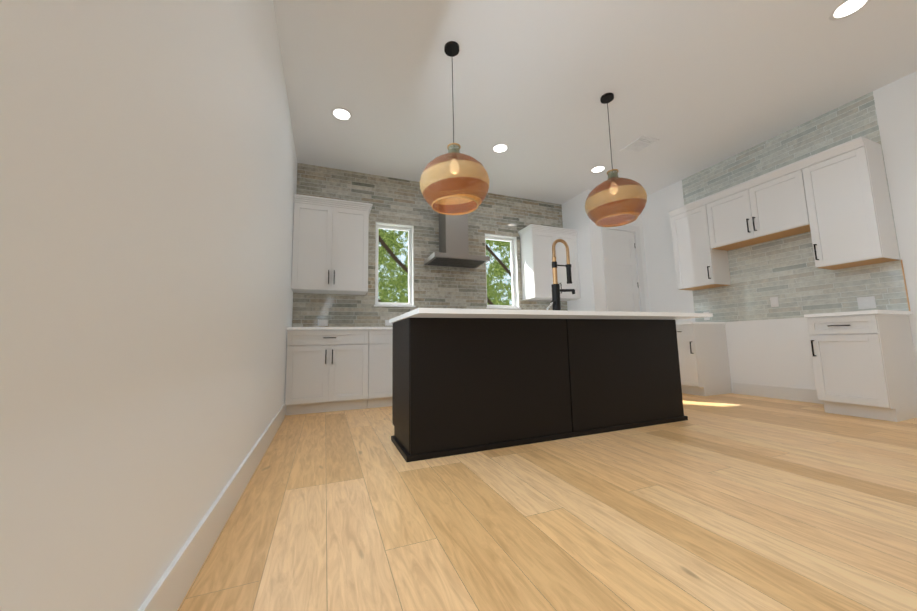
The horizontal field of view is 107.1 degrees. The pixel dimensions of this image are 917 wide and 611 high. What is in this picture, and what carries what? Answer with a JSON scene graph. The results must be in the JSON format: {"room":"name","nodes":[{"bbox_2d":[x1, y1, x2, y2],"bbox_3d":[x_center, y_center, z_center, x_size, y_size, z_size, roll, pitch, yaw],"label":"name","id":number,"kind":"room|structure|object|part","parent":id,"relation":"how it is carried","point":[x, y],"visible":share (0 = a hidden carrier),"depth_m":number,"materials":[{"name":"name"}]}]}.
{"room":"kitchen","nodes":[
{"label":"kitchen","id":0,"kind":"room"},
{"bbox_2d":[0,0,296,610],"bbox_3d":[-0.611,-0.755,0.404,0.120,3.050,8.700,1,-7,-21],"label":"wall","id":1,"kind":"structure","parent":0,"point":[148,173],"depth_m":0.70,"materials":[{"name":"white paint"}]},
{"bbox_2d":[138,404,284,610],"bbox_3d":[-0.365,0.646,-0.118,0.016,0.140,7.620,1,-7,-21],"label":"baseboard","id":2,"kind":"structure","parent":1,"relation":"attached to","point":[170,590],"depth_m":1.13,"materials":[{"name":"white paint"}]},
{"bbox_2d":[292,163,567,326],"bbox_3d":[0.385,-0.250,5.204,5.257,3.050,0.160,1,-7,-21],"label":"wall","id":3,"kind":"structure","parent":0,"point":[397,201],"depth_m":4.80,"materials":[{"name":"tile"}]},
{"bbox_2d":[318,319,327,325],"bbox_3d":[-1.697,0.215,4.237,0.116,0.078,0.007,1,-7,-21],"label":"electrical outlet","id":4,"kind":"object","parent":3,"relation":"attached to","point":[325,323],"depth_m":4.23,"materials":[{"name":"white plastic"}]},
{"bbox_2d":[291,194,372,294],"bbox_3d":[-1.551,-0.716,4.200,0.892,1.107,0.379,1,-7,-21],"label":"upper cabinet","id":5,"kind":"object","parent":3,"relation":"attached to","point":[330,247],"visible":1,"depth_m":4.05,"materials":[{"name":"white wood"}]},
{"bbox_2d":[385,320,392,325],"bbox_3d":[-0.925,0.232,4.539,0.116,0.078,0.007,1,-7,-21],"label":"electrical outlet","id":6,"kind":"object","parent":3,"relation":"attached to","point":[387,323],"depth_m":4.53,"materials":[{"name":"white plastic"}]},
{"bbox_2d":[374,222,415,306],"bbox_3d":[-0.899,-0.554,4.724,0.560,1.169,0.178,1,-7,-21],"label":"window","id":7,"kind":"structure","parent":3,"relation":"in","point":[409,229],"depth_m":4.76,"materials":[{"name":"white paint"}]},
{"bbox_2d":[424,176,489,267],"bbox_3d":[-0.041,-1.201,4.790,0.795,1.229,0.498,1,-7,-21],"label":"range hood","id":8,"kind":"object","parent":3,"relation":"attached to","point":[453,242],"visible":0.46,"depth_m":4.72,"materials":[{"name":"silver metal"}]},
{"bbox_2d":[485,234,520,308],"bbox_3d":[0.655,-0.520,5.333,0.600,1.169,0.178,1,-7,-21],"label":"window","id":9,"kind":"structure","parent":3,"relation":"in","point":[514,271],"depth_m":5.40,"materials":[{"name":"white paint"}]},
{"bbox_2d":[518,224,580,300],"bbox_3d":[1.450,-0.649,5.377,0.895,1.107,0.379,1,-7,-21],"label":"upper cabinet","id":10,"kind":"object","parent":3,"relation":"attached to","point":[536,242],"visible":0.79,"depth_m":5.24,"materials":[{"name":"white wood"}]},
{"bbox_2d":[177,393,916,610],"bbox_3d":[1.924,0.866,1.214,5.497,0.100,8.700,1,-7,-21],"label":"floor","id":11,"kind":"structure","parent":0,"point":[731,502],"depth_m":1.35,"materials":[{"name":"brown wood"}]},
{"bbox_2d":[285,327,392,415],"bbox_3d":[0.031,0.754,4.501,4.117,0.915,0.660,1,-7,-21],"label":"base cabinet","id":12,"kind":"object","parent":11,"relation":"on","point":[329,369],"depth_m":3.68,"materials":[{"name":"white wood"}]},
{"bbox_2d":[389,316,687,461],"bbox_3d":[0.728,0.574,2.845,2.503,0.884,0.614,1,-7,-21],"label":"kitchen island","id":13,"kind":"object","parent":11,"relation":"on","point":[464,381],"depth_m":2.44,"materials":[{"name":"black wood"}]},
{"bbox_2d":[401,308,712,319],"bbox_3d":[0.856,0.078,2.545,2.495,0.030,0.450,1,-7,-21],"label":"island countertop","id":14,"kind":"structure","parent":13,"relation":"on","point":[466,314],"depth_m":2.32,"materials":[{"name":"white stone"}]},
{"bbox_2d":[547,239,574,309],"bbox_3d":[0.815,-0.234,2.739,0.318,0.632,0.080,1,-7,-21],"label":"faucet","id":15,"kind":"object","parent":14,"relation":"on","point":[555,304],"visible":0.94,"depth_m":2.73,"materials":[{"name":"black metal"}]},
{"bbox_2d":[676,322,731,395],"bbox_3d":[3.120,0.687,4.467,0.660,0.915,0.456,1,-7,-21],"label":"base cabinet","id":16,"kind":"object","parent":11,"relation":"on","point":[703,359],"visible":0.67,"depth_m":4.28,"materials":[{"name":"white wood"}]},
{"bbox_2d":[804,310,916,421],"bbox_3d":[3.672,0.522,3.067,0.660,0.915,0.463,1,-7,-21],"label":"base cabinet","id":17,"kind":"object","parent":11,"relation":"on","point":[864,364],"visible":1,"depth_m":2.92,"materials":[{"name":"white wood"}]},
{"bbox_2d":[273,0,916,204],"bbox_3d":[1.859,-2.265,1.557,5.497,0.100,8.700,1,-7,-21],"label":"ceiling","id":18,"kind":"structure","parent":0,"point":[694,86],"depth_m":3.04,"materials":[{"name":"white paint"}]},
{"bbox_2d":[331,107,352,120],"bbox_3d":[-1.188,-1.942,3.442,0.210,0.004,0.210,1,-7,-21],"label":"recessed light","id":19,"kind":"object","parent":18,"relation":"in","point":[341,114],"visible":1,"depth_m":3.44,"materials":[{"name":"white paint"}]},
{"bbox_2d":[420,41,489,214],"bbox_3d":[-0.039,-1.397,2.619,0.528,1.316,0.528,1,-7,-21],"label":"pendant light","id":20,"kind":"object","parent":18,"relation":"hanging from","point":[450,167],"visible":1,"depth_m":2.42,"materials":[{"name":"orange"}]},
{"bbox_3d":[-0.031,-0.982,2.574,0.528,0.470,0.528,1,-7,-21],"label":"lamp shade","id":21,"kind":"part","parent":20,"relation":"part of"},
{"bbox_3d":[-0.031,-0.982,2.574,0.356,0.482,0.356,1,-7,-21],"label":"frame","id":22,"kind":"part","parent":20,"relation":"part of","materials":[{"name":"brown wood"}]},
{"bbox_2d":[492,143,508,152],"bbox_3d":[0.506,-1.905,4.106,0.210,0.004,0.210,1,-7,-21],"label":"recessed light","id":23,"kind":"object","parent":18,"relation":"in","point":[500,148],"visible":1,"depth_m":4.11,"materials":[{"name":"white paint"}]},
{"bbox_2d":[590,165,605,172],"bbox_3d":[1.921,-1.873,4.661,0.210,0.004,0.210,1,-7,-21],"label":"recessed light","id":24,"kind":"object","parent":18,"relation":"in","point":[598,169],"visible":1,"depth_m":4.66,"materials":[{"name":"white paint"}]},
{"bbox_2d":[585,93,646,226],"bbox_3d":[1.450,-1.401,3.208,0.528,1.240,0.528,1,-7,-21],"label":"pendant light","id":25,"kind":"object","parent":18,"relation":"hanging from","point":[612,185],"visible":1,"depth_m":3.04,"materials":[{"name":"orange"}]},
{"bbox_3d":[1.458,-1.024,3.167,0.528,0.470,0.528,1,-7,-21],"label":"lamp shade","id":26,"kind":"part","parent":25,"relation":"part of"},
{"bbox_3d":[1.458,-1.024,3.167,0.356,0.482,0.356,1,-7,-21],"label":"frame","id":27,"kind":"part","parent":25,"relation":"part of","materials":[{"name":"brown wood"}]},
{"bbox_2d":[620,135,658,154],"bbox_3d":[2.185,-1.936,4.102,0.256,0.012,0.340,1,-7,-21],"label":"ceiling vent","id":28,"kind":"object","parent":18,"relation":"in","point":[640,144],"visible":0.96,"depth_m":4.09,"materials":[{"name":"white metal"}]},
{"bbox_2d":[829,0,870,20],"bbox_3d":[2.804,-2.137,2.423,0.210,0.004,0.210,1,-7,-21],"label":"recessed light","id":29,"kind":"object","parent":18,"relation":"in","point":[844,9],"visible":1,"depth_m":2.44,"materials":[{"name":"white paint"}]},
{"bbox_2d":[562,189,649,311],"bbox_3d":[2.449,-0.250,5.597,1.127,3.050,0.620,1,-7,-21],"label":"wall","id":30,"kind":"structure","parent":0,"point":[575,216],"depth_m":5.31,"materials":[{"name":"white paint"}]},
{"bbox_2d":[601,222,645,311],"bbox_3d":[2.626,-0.036,5.297,0.803,2.552,0.018,1,-7,-21],"label":"door frame","id":31,"kind":"structure","parent":30,"relation":"attached to","point":[635,229],"depth_m":5.40,"materials":[{"name":"white paint"}]},
{"bbox_2d":[607,229,639,311],"bbox_3d":[2.625,0.009,5.299,0.608,2.443,0.097,1,-7,-21],"label":"pantry door","id":32,"kind":"structure","parent":30,"relation":"in","point":[623,273],"depth_m":5.38,"materials":[{"name":"white paint"}]},
{"bbox_2d":[642,71,916,392],"bbox_3d":[4.394,-0.644,2.366,0.120,3.050,8.700,1,-7,-21],"label":"wall","id":33,"kind":"structure","parent":0,"point":[768,344],"depth_m":3.83,"materials":[{"name":"white paint"}]},
{"bbox_2d":[668,198,730,290],"bbox_3d":[3.253,-0.799,4.595,0.379,1.123,0.480,1,-7,-21],"label":"upper cabinet","id":34,"kind":"object","parent":33,"relation":"attached to","point":[700,263],"visible":0.94,"depth_m":4.49,"materials":[{"name":"white wood"}]},
{"bbox_2d":[703,161,809,250],"bbox_3d":[3.509,-1.102,3.958,0.379,0.670,0.950,1,-7,-21],"label":"upper cabinet","id":35,"kind":"object","parent":33,"relation":"attached to","point":[770,206],"visible":0.94,"depth_m":3.84,"materials":[{"name":"white wood"}]},
{"bbox_2d":[770,297,778,306],"bbox_3d":[3.689,-0.042,3.953,0.008,0.116,0.074,1,-7,-21],"label":"electrical outlet","id":36,"kind":"object","parent":33,"relation":"attached to","point":[774,300],"depth_m":3.95,"materials":[{"name":"white plastic"}]},
{"bbox_2d":[732,382,823,403],"bbox_3d":[3.705,0.996,3.846,0.014,0.140,1.049,1,-7,-21],"label":"baseboard","id":37,"kind":"structure","parent":33,"relation":"attached to","point":[787,393],"depth_m":3.90,"materials":[{"name":"white paint"}]},
{"bbox_2d":[798,136,899,269],"bbox_3d":[3.768,-0.953,3.290,0.379,1.123,0.442,1,-7,-21],"label":"upper cabinet","id":38,"kind":"object","parent":33,"relation":"attached to","point":[851,221],"visible":1,"depth_m":3.18,"materials":[{"name":"white wood"}]},
{"bbox_2d":[857,296,875,308],"bbox_3d":[3.953,-0.027,3.280,0.008,0.116,0.116,1,-7,-21],"label":"electrical outlet","id":39,"kind":"object","parent":33,"relation":"attached to","point":[869,302],"depth_m":3.28,"materials":[{"name":"white plastic"}]},
{"bbox_2d":[901,260,910,310],"bbox_3d":[4.044,-0.184,3.062,0.006,0.470,0.008,1,-7,-21],"label":"trim","id":40,"kind":"structure","parent":33,"relation":"attached to","point":[905,285],"depth_m":3.06,"materials":[{"name":"gold metal"}]},
{"label":"outside","id":41,"kind":"structure","parent":0,"visible":0},
{"bbox_2d":[378,229,511,304],"bbox_3d":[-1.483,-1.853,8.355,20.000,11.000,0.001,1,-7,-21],"label":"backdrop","id":42,"kind":"structure","parent":41,"point":[393,266],"depth_m":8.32,"materials":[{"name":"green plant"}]}
]}

